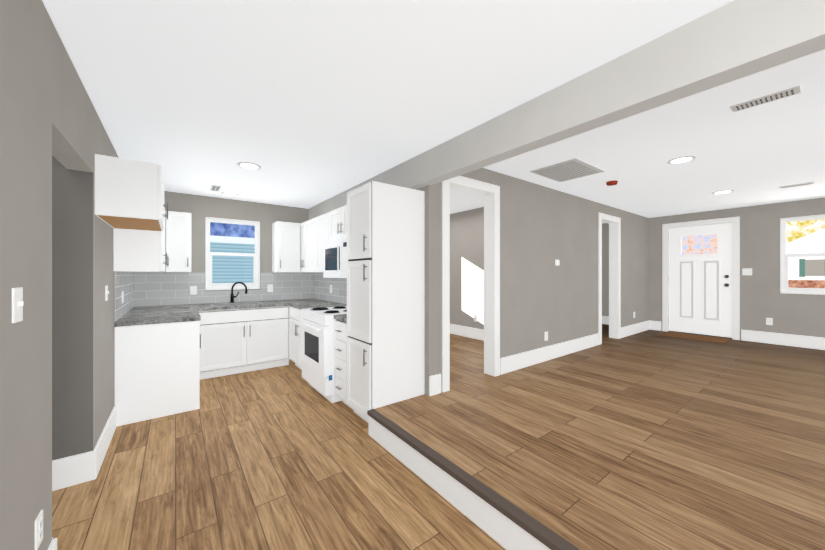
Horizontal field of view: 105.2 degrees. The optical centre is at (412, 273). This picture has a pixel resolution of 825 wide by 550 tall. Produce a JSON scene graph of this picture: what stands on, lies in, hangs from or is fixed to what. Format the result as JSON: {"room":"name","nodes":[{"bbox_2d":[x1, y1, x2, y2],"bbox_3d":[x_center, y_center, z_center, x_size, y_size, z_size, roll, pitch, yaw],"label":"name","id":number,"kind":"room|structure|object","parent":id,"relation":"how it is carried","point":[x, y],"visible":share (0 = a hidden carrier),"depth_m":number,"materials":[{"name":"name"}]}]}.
{"room":"kitchen","nodes":[
{"label":"kitchen","id":0,"kind":"room"},
{"bbox_2d":[0,0,118,549],"bbox_3d":[-1.067,0.030,0.605,0.120,2.620,8.650,0,0,-37],"label":"wall","id":1,"kind":"structure","parent":0,"point":[47,111],"depth_m":1.20,"materials":[{"name":"paint"}]},
{"bbox_2d":[12,287,23,322],"bbox_3d":[-1.328,0.105,1.066,0.016,0.115,0.072,0,0,-37],"label":"switch plate","id":2,"kind":"object","parent":1,"relation":"attached to","point":[17,304],"visible":1,"depth_m":1.06,"materials":[{"name":"white plastic"}]},
{"bbox_2d":[35,510,42,549],"bbox_3d":[-1.457,1.000,1.232,0.009,0.115,0.072,0,0,-37],"label":"electrical outlet plate","id":3,"kind":"object","parent":1,"relation":"attached to","point":[38,529],"visible":1,"depth_m":1.22,"materials":[{"name":"white plastic"}]},
{"bbox_2d":[48,537,56,549],"bbox_3d":[0.004,1.248,-0.712,0.019,0.185,5.256,0,0,-37],"label":"baseboard","id":4,"kind":"structure","parent":1,"relation":"attached to","point":[53,545],"depth_m":1.35,"materials":[{"name":"white wood"}]},
{"bbox_2d":[88,406,116,480],"bbox_3d":[-2.335,1.248,2.407,0.016,0.185,0.886,0,0,-37],"label":"baseboard","id":5,"kind":"structure","parent":1,"relation":"attached to","point":[96,457],"depth_m":2.22,"materials":[{"name":"white wood"}]},
{"bbox_2d":[105,286,108,300],"bbox_3d":[-2.361,0.150,2.442,0.016,0.115,0.072,0,0,-37],"label":"light switch","id":6,"kind":"object","parent":1,"relation":"attached to","point":[106,293],"visible":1,"depth_m":2.42,"materials":[{"name":"white plastic"}]},
{"bbox_2d":[115,272,134,321],"bbox_3d":[-3.065,0.202,3.377,0.008,0.434,1.543,0,0,-37],"label":"tile backsplash","id":7,"kind":"structure","parent":1,"relation":"attached to","point":[124,281],"depth_m":3.23,"materials":[{"name":"grey tile"}]},
{"bbox_2d":[95,154,167,230],"bbox_3d":[-2.180,-0.589,2.507,0.377,0.402,0.787,0,0,-37],"label":"upper cabinet","id":8,"kind":"object","parent":1,"relation":"attached to","point":[129,193],"visible":0.98,"depth_m":2.19,"materials":[{"name":"white wood"}]},
{"bbox_2d":[113,207,164,271],"bbox_3d":[-2.714,-0.405,3.173,0.324,0.770,0.913,0,0,-37],"label":"upper cabinet","id":9,"kind":"object","parent":1,"relation":"attached to","point":[138,250],"depth_m":2.81,"materials":[{"name":"white wood"}]},
{"bbox_2d":[52,156,92,459],"bbox_3d":[-2.449,0.030,1.862,0.819,2.620,0.122,0,0,-37],"label":"wall","id":10,"kind":"structure","parent":0,"point":[72,312],"depth_m":1.99,"materials":[{"name":"paint"}]},
{"bbox_2d":[52,446,95,490],"bbox_3d":[-2.413,1.248,1.807,0.810,0.185,0.019,0,0,-37],"label":"baseboard","id":11,"kind":"structure","parent":10,"relation":"attached to","point":[75,469],"depth_m":1.99,"materials":[{"name":"white wood"}]},
{"bbox_2d":[135,191,313,306],"bbox_3d":[-0.309,0.030,6.508,8.420,2.620,0.120,0,0,-37],"label":"wall","id":12,"kind":"structure","parent":0,"point":[199,208],"depth_m":4.61,"materials":[{"name":"paint"}]},
{"bbox_2d":[166,211,190,271],"bbox_3d":[-3.065,-0.405,4.136,0.265,0.770,0.358,0,0,-37],"label":"upper cabinet","id":13,"kind":"object","parent":12,"relation":"attached to","point":[178,238],"visible":1,"depth_m":4.03,"materials":[{"name":"white wood"}]},
{"bbox_2d":[135,273,310,306],"bbox_3d":[-2.625,0.202,4.684,2.280,0.434,0.009,0,0,-37],"label":"tile backsplash","id":14,"kind":"structure","parent":12,"relation":"attached to","point":[148,289],"depth_m":4.42,"materials":[{"name":"grey tile"}]},
{"bbox_2d":[190,286,196,294],"bbox_3d":[-3.031,0.230,4.370,0.072,0.115,0.009,0,0,-37],"label":"outlet","id":15,"kind":"object","parent":14,"relation":"attached to","point":[193,289],"visible":1,"depth_m":4.37,"materials":[{"name":"white plastic"}]},
{"bbox_2d":[268,285,272,291],"bbox_3d":[-2.239,0.230,4.964,0.072,0.115,0.009,0,0,-37],"label":"outlet","id":16,"kind":"object","parent":14,"relation":"attached to","point":[270,288],"visible":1,"depth_m":4.96,"materials":[{"name":"white plastic"}]},
{"bbox_2d":[205,217,259,289],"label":"kitchen window","id":17,"kind":"structure","parent":12,"relation":"in","point":[210,285],"depth_m":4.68,"materials":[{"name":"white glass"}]},
{"bbox_2d":[272,221,299,271],"bbox_3d":[-1.980,-0.405,4.952,0.340,0.770,0.358,0,0,-37],"label":"upper cabinet","id":18,"kind":"object","parent":12,"relation":"attached to","point":[285,246],"visible":1,"depth_m":4.84,"materials":[{"name":"white wood"}]},
{"bbox_2d":[52,359,505,549],"bbox_3d":[-0.384,1.390,1.044,3.440,0.100,8.770,0,0,-37],"label":"floor","id":19,"kind":"structure","parent":0,"point":[287,457],"depth_m":1.98,"materials":[{"name":"brown wood"}]},
{"bbox_2d":[115,321,200,426],"bbox_3d":[-2.813,0.904,3.576,0.649,0.872,1.557,0,0,-37],"label":"base cabinet","id":20,"kind":"object","parent":19,"relation":"on","point":[157,370],"visible":0.94,"depth_m":2.93,"materials":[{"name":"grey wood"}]},
{"bbox_2d":[114,307,200,326],"bbox_3d":[-2.625,0.445,3.309,0.630,0.040,0.923,0,0,-37],"label":"countertop","id":21,"kind":"structure","parent":20,"relation":"on","point":[133,316],"depth_m":3.13,"materials":[{"name":"grey stone"}]},
{"bbox_2d":[198,306,289,379],"bbox_3d":[-2.394,0.904,4.458,1.135,0.872,0.650,0,0,-37],"label":"base cabinet","id":22,"kind":"object","parent":19,"relation":"on","point":[234,341],"visible":0.85,"depth_m":4.20,"materials":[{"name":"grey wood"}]},
{"bbox_2d":[130,299,323,310],"bbox_3d":[-2.426,0.518,4.447,2.314,0.194,0.628,0,0,-37],"label":"countertop","id":23,"kind":"structure","parent":22,"relation":"on","point":[275,303],"depth_m":4.23,"materials":[{"name":"grey stone"}]},
{"bbox_2d":[230,282,247,302],"bbox_3d":[-2.539,0.271,4.606,0.214,0.307,0.178,0,0,-37],"label":"kitchen faucet","id":24,"kind":"object","parent":23,"relation":"on","point":[232,296],"visible":0.98,"depth_m":4.59,"materials":[{"name":"black metal"}]},
{"bbox_2d":[289,306,301,369],"bbox_3d":[-1.310,0.904,4.381,0.609,0.872,0.874,0,0,-37],"label":"base cabinet","id":25,"kind":"object","parent":19,"relation":"on","point":[295,316],"visible":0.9,"depth_m":4.34,"materials":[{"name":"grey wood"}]},
{"bbox_2d":[287,301,346,308],"bbox_3d":[-1.295,0.445,4.365,0.604,0.040,0.830,0,0,-37],"label":"countertop","id":26,"kind":"structure","parent":25,"relation":"on","point":[311,304],"depth_m":4.35,"materials":[{"name":"grey stone"}]},
{"bbox_2d":[298,306,346,402],"bbox_3d":[-0.873,0.820,3.683,0.721,1.040,0.756,0,0,-37],"label":"electric range","id":27,"kind":"object","parent":19,"relation":"on","point":[318,338],"visible":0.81,"depth_m":3.35,"materials":[{"name":"white metal"}]},
{"bbox_2d":[335,320,353,409],"bbox_3d":[-0.500,0.904,3.301,0.610,0.872,0.294,0,0,-37],"label":"base cabinet","id":28,"kind":"object","parent":19,"relation":"on","point":[341,335],"visible":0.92,"depth_m":3.12,"materials":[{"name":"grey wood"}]},
{"bbox_2d":[334,314,346,321],"bbox_3d":[-0.491,0.445,3.308,0.587,0.040,0.294,0,0,-37],"label":"countertop","id":29,"kind":"structure","parent":28,"relation":"on","point":[341,317],"depth_m":3.13,"materials":[{"name":"grey stone"}]},
{"bbox_2d":[347,181,424,422],"bbox_3d":[-0.273,0.280,2.992,0.617,2.120,0.467,0,0,-37],"label":"pantry cabinet","id":30,"kind":"object","parent":19,"relation":"on","point":[386,294],"visible":0.96,"depth_m":2.81,"materials":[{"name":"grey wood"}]},
{"bbox_2d":[314,182,440,395],"bbox_3d":[-0.707,0.030,4.215,0.150,2.620,3.070,0,0,-37],"label":"wall","id":31,"kind":"structure","parent":0,"point":[432,279],"depth_m":2.98,"materials":[{"name":"paint"}]},
{"bbox_2d":[300,219,311,271],"bbox_3d":[-1.506,-0.405,4.879,0.324,0.770,1.042,0,0,-37],"label":"upper cabinet","id":32,"kind":"object","parent":31,"relation":"attached to","point":[305,227],"depth_m":4.74,"materials":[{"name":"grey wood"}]},
{"bbox_2d":[312,212,328,271],"bbox_3d":[-1.099,-0.405,4.337,0.324,0.770,0.550,0,0,-37],"label":"upper cabinet","id":33,"kind":"object","parent":31,"relation":"attached to","point":[314,234],"depth_m":4.31,"materials":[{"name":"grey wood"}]},
{"bbox_2d":[311,273,346,303],"bbox_3d":[-0.932,0.202,4.377,0.008,0.434,2.534,0,0,-37],"label":"tile backsplash","id":34,"kind":"structure","parent":31,"relation":"attached to","point":[320,286],"depth_m":4.85,"materials":[{"name":"grey tile"}]},
{"bbox_2d":[329,205,346,240],"bbox_3d":[-0.717,-0.598,3.801,0.357,0.385,0.754,0,0,-37],"label":"upper cabinet","id":35,"kind":"object","parent":31,"relation":"attached to","point":[338,223],"visible":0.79,"depth_m":3.81,"materials":[{"name":"white wood"}]},
{"bbox_2d":[323,237,347,278],"bbox_3d":[-0.756,-0.171,3.771,0.433,0.449,0.754,0,0,-37],"label":"microwave","id":36,"kind":"object","parent":35,"relation":"attached to","point":[335,260],"visible":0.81,"depth_m":3.66,"materials":[{"name":"white metal"}]},
{"bbox_2d":[429,375,435,391],"bbox_3d":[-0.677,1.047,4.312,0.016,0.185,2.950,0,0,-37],"label":"baseboard","id":37,"kind":"structure","parent":31,"relation":"attached to","point":[432,379],"depth_m":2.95,"materials":[{"name":"white wood"}]},
{"bbox_2d":[42,0,733,208],"bbox_3d":[-0.479,-1.150,0.972,3.200,0.100,8.530,0,0,-37],"label":"ceiling","id":38,"kind":"structure","parent":0,"point":[307,104],"depth_m":1.72,"materials":[{"name":"paint"}]},
{"bbox_2d":[210,185,220,190],"bbox_3d":[-2.530,-1.095,4.053,0.100,0.009,0.280,0,0,-37],"label":"ceiling vent","id":39,"kind":"object","parent":38,"relation":"in","point":[214,188],"visible":1,"depth_m":4.04,"materials":[{"name":"white metal"}]},
{"bbox_2d":[221,192,238,195],"bbox_3d":[-2.522,-1.096,4.359,0.212,0.007,0.212,0,0,-37],"label":"recessed light","id":40,"kind":"object","parent":38,"relation":"in","point":[228,194],"visible":0.96,"depth_m":4.35,"materials":[{"name":"grey plastic"}]},
{"bbox_2d":[237,162,260,169],"bbox_3d":[-1.664,-1.096,3.215,0.212,0.007,0.212,0,0,-37],"label":"recessed light","id":41,"kind":"object","parent":38,"relation":"in","point":[248,165],"visible":0.94,"depth_m":3.19,"materials":[{"name":"white"}]},
{"bbox_2d":[308,0,824,219],"bbox_3d":[0.847,-1.055,1.968,0.122,0.450,8.530,0,0,-37],"label":"beam","id":42,"kind":"structure","parent":38,"relation":"attached to","point":[731,41],"depth_m":1.53,"materials":[{"name":"paint"}]},
{"bbox_2d":[450,207,483,329],"bbox_3d":[1.092,0.030,5.641,0.120,2.620,2.950,0,0,-37],"label":"wall","id":43,"kind":"structure","parent":0,"point":[467,235],"depth_m":5.78,"materials":[{"name":"paint"}]},
{"bbox_2d":[450,324,483,339],"bbox_3d":[1.038,1.047,5.600,0.016,0.185,2.950,0,0,-37],"label":"baseboard","id":44,"kind":"structure","parent":43,"relation":"attached to","point":[474,333],"depth_m":5.66,"materials":[{"name":"white wood"}]},
{"bbox_2d":[462,257,483,324],"bbox_3d":[1.058,0.280,5.584,0.001,1.180,0.520,0,0,-37],"label":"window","id":45,"kind":"structure","parent":43,"relation":"attached to","point":[472,290],"depth_m":5.58,"materials":[{"name":"white glass"}]},
{"bbox_2d":[441,168,648,391],"bbox_3d":[2.522,0.030,4.794,5.710,2.620,0.120,0,0,-37],"label":"wall","id":46,"kind":"structure","parent":0,"point":[542,228],"depth_m":4.25,"materials":[{"name":"paint"}]},
{"bbox_2d":[442,176,499,391],"bbox_3d":[0.590,0.079,3.344,0.864,2.122,0.156,0,0,-37],"label":"door frame","id":47,"kind":"structure","parent":46,"relation":"attached to","point":[490,193],"depth_m":3.49,"materials":[{"name":"white wood"}]},
{"bbox_2d":[500,333,598,374],"bbox_3d":[1.983,1.047,4.305,2.480,0.185,0.016,0,0,-37],"label":"baseboard","id":48,"kind":"structure","parent":46,"relation":"attached to","point":[511,363],"depth_m":4.11,"materials":[{"name":"white wood"}]},
{"bbox_2d":[555,259,559,265],"bbox_3d":[1.976,-0.150,4.296,0.085,0.085,0.020,0,0,-37],"label":"thermostat","id":49,"kind":"object","parent":46,"relation":"attached to","point":[557,262],"visible":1,"depth_m":4.28,"materials":[{"name":"white plastic"}]},
{"bbox_2d":[598,212,620,344],"bbox_3d":[3.285,0.079,5.368,0.844,2.122,0.156,0,0,-37],"label":"door frame","id":50,"kind":"structure","parent":46,"relation":"attached to","point":[614,222],"depth_m":5.53,"materials":[{"name":"white wood"}]},
{"bbox_2d":[621,320,651,337],"bbox_3d":[4.262,1.047,6.016,1.460,0.185,0.016,0,0,-37],"label":"baseboard","id":51,"kind":"structure","parent":46,"relation":"attached to","point":[629,330],"depth_m":5.98,"materials":[{"name":"white wood"}]},
{"bbox_2d":[375,324,824,549],"bbox_3d":[3.027,1.265,3.605,6.570,0.250,8.770,0,0,-37],"label":"floor","id":52,"kind":"structure","parent":0,"point":[649,440],"depth_m":2.20,"materials":[{"name":"brown wood"}]},
{"bbox_2d":[369,416,550,549],"bbox_3d":[1.297,1.255,0.424,0.016,0.170,5.520,0,0,-37],"label":"trim","id":53,"kind":"structure","parent":52,"relation":"attached to","point":[505,532],"depth_m":1.78,"materials":[{"name":"white wood"}]},
{"bbox_2d":[367,409,579,549],"bbox_3d":[1.306,1.153,0.430,0.065,0.034,5.520,0,0,-37],"label":"trim","id":54,"kind":"structure","parent":52,"relation":"attached to","point":[538,531],"depth_m":1.65,"materials":[{"name":"brown wood"}]},
{"bbox_2d":[658,331,730,343],"bbox_3d":[5.028,1.133,5.645,0.560,0.013,0.890,0,0,-37],"label":"threshold","id":55,"kind":"object","parent":52,"relation":"on","point":[698,337],"visible":1,"depth_m":5.57,"materials":[{"name":"brown wood"}]},
{"bbox_2d":[450,49,824,222],"bbox_3d":[3.227,-1.190,3.755,5.830,0.100,8.530,0,0,-37],"label":"ceiling","id":56,"kind":"structure","parent":0,"point":[761,154],"depth_m":2.99,"materials":[{"name":"paint"}]},
{"bbox_2d":[530,158,603,181],"bbox_3d":[1.716,-1.134,3.502,0.650,0.011,0.500,0,0,-37],"label":"ceiling vent","id":57,"kind":"object","parent":56,"relation":"in","point":[574,168],"visible":0.98,"depth_m":3.46,"materials":[{"name":"white metal"}]},
{"bbox_2d":[605,179,618,185],"bbox_3d":[2.452,-1.117,3.879,0.140,0.044,0.140,0,0,-37],"label":"smoke detector","id":58,"kind":"object","parent":56,"relation":"attached to","point":[611,182],"visible":1,"depth_m":3.84,"materials":[{"name":"red plastic"}]},
{"bbox_2d":[668,156,695,163],"bbox_3d":[2.692,-1.136,3.159,0.212,0.007,0.212,0,0,-37],"label":"recessed light","id":59,"kind":"object","parent":56,"relation":"in","point":[679,160],"visible":0.98,"depth_m":3.16,"materials":[{"name":"grey"}]},
{"bbox_2d":[712,190,733,193],"bbox_3d":[4.326,-1.136,4.398,0.212,0.007,0.212,0,0,-37],"label":"recessed light","id":60,"kind":"object","parent":56,"relation":"in","point":[723,191],"visible":0.98,"depth_m":4.40,"materials":[{"name":"grey"}]},
{"bbox_2d":[730,85,800,111],"bbox_3d":[2.297,-1.135,2.062,0.110,0.009,0.300,0,0,-37],"label":"ceiling vent","id":61,"kind":"object","parent":56,"relation":"in","point":[768,98],"visible":1,"depth_m":2.05,"materials":[{"name":"white metal"}]},
{"bbox_2d":[779,182,813,188],"bbox_3d":[4.938,-1.135,4.058,0.110,0.009,0.280,0,0,-37],"label":"ceiling vent","id":62,"kind":"object","parent":56,"relation":"in","point":[795,185],"visible":1,"depth_m":4.05,"materials":[{"name":"white metal"}]},
{"bbox_2d":[602,197,824,339],"bbox_3d":[5.570,0.030,5.589,0.120,2.620,8.650,0,0,-37],"label":"wall","id":63,"kind":"structure","parent":0,"point":[762,298],"depth_m":5.23,"materials":[{"name":"paint"}]},
{"bbox_2d":[602,316,608,323],"bbox_3d":[3.889,1.047,7.715,0.016,0.185,2.910,0,0,-37],"label":"baseboard","id":64,"kind":"structure","parent":63,"relation":"attached to","point":[605,319],"depth_m":7.10,"materials":[{"name":"white wood"}]},
{"bbox_2d":[668,223,731,337],"bbox_3d":[5.296,0.115,5.848,0.119,2.007,0.891,0,0,-37],"label":"front door","id":65,"kind":"structure","parent":63,"relation":"in","point":[700,293],"depth_m":5.82,"materials":[{"name":"white wood"}]},
{"bbox_2d":[682,234,716,254],"bbox_3d":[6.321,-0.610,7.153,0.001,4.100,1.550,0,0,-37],"label":"window pane","id":66,"kind":"object","parent":65,"relation":"attached to","point":[702,249],"depth_m":7.04,"materials":[{"name":"glass"}]},
{"bbox_2d":[662,216,739,339],"bbox_3d":[5.341,0.079,5.879,0.138,2.122,1.074,0,0,-37],"label":"door frame","id":67,"kind":"structure","parent":63,"relation":"attached to","point":[735,221],"depth_m":5.60,"materials":[{"name":"white wood"}]},
{"bbox_2d":[742,268,751,274],"bbox_3d":[5.668,-0.030,5.344,0.016,0.115,0.115,0,0,-37],"label":"light switch","id":68,"kind":"object","parent":63,"relation":"attached to","point":[747,271],"visible":1,"depth_m":5.34,"materials":[{"name":"white plastic"}]},
{"bbox_2d":[766,318,772,324],"bbox_3d":[5.821,0.780,5.146,0.009,0.115,0.072,0,0,-37],"label":"outlet plate","id":69,"kind":"object","parent":63,"relation":"attached to","point":[769,321],"visible":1,"depth_m":5.14,"materials":[{"name":"white plastic"}]},
{"bbox_2d":[741,329,824,349],"bbox_3d":[6.861,1.047,3.757,0.016,0.185,4.110,0,0,-37],"label":"baseboard","id":70,"kind":"structure","parent":63,"relation":"attached to","point":[802,341],"depth_m":5.01,"materials":[{"name":"white wood"}]},
{"bbox_2d":[780,214,824,294],"bbox_3d":[6.297,-0.285,4.609,0.130,1.202,1.202,0,0,-37],"label":"window","id":71,"kind":"structure","parent":63,"relation":"in","point":[784,275],"depth_m":5.00,"materials":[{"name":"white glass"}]},
{"bbox_2d":[786,219,824,287],"bbox_3d":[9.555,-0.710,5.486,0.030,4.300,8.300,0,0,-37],"label":"window pane","id":72,"kind":"object","parent":71,"relation":"attached to","point":[808,279],"depth_m":6.85,"materials":[{"name":"clear glass"}]}
]}

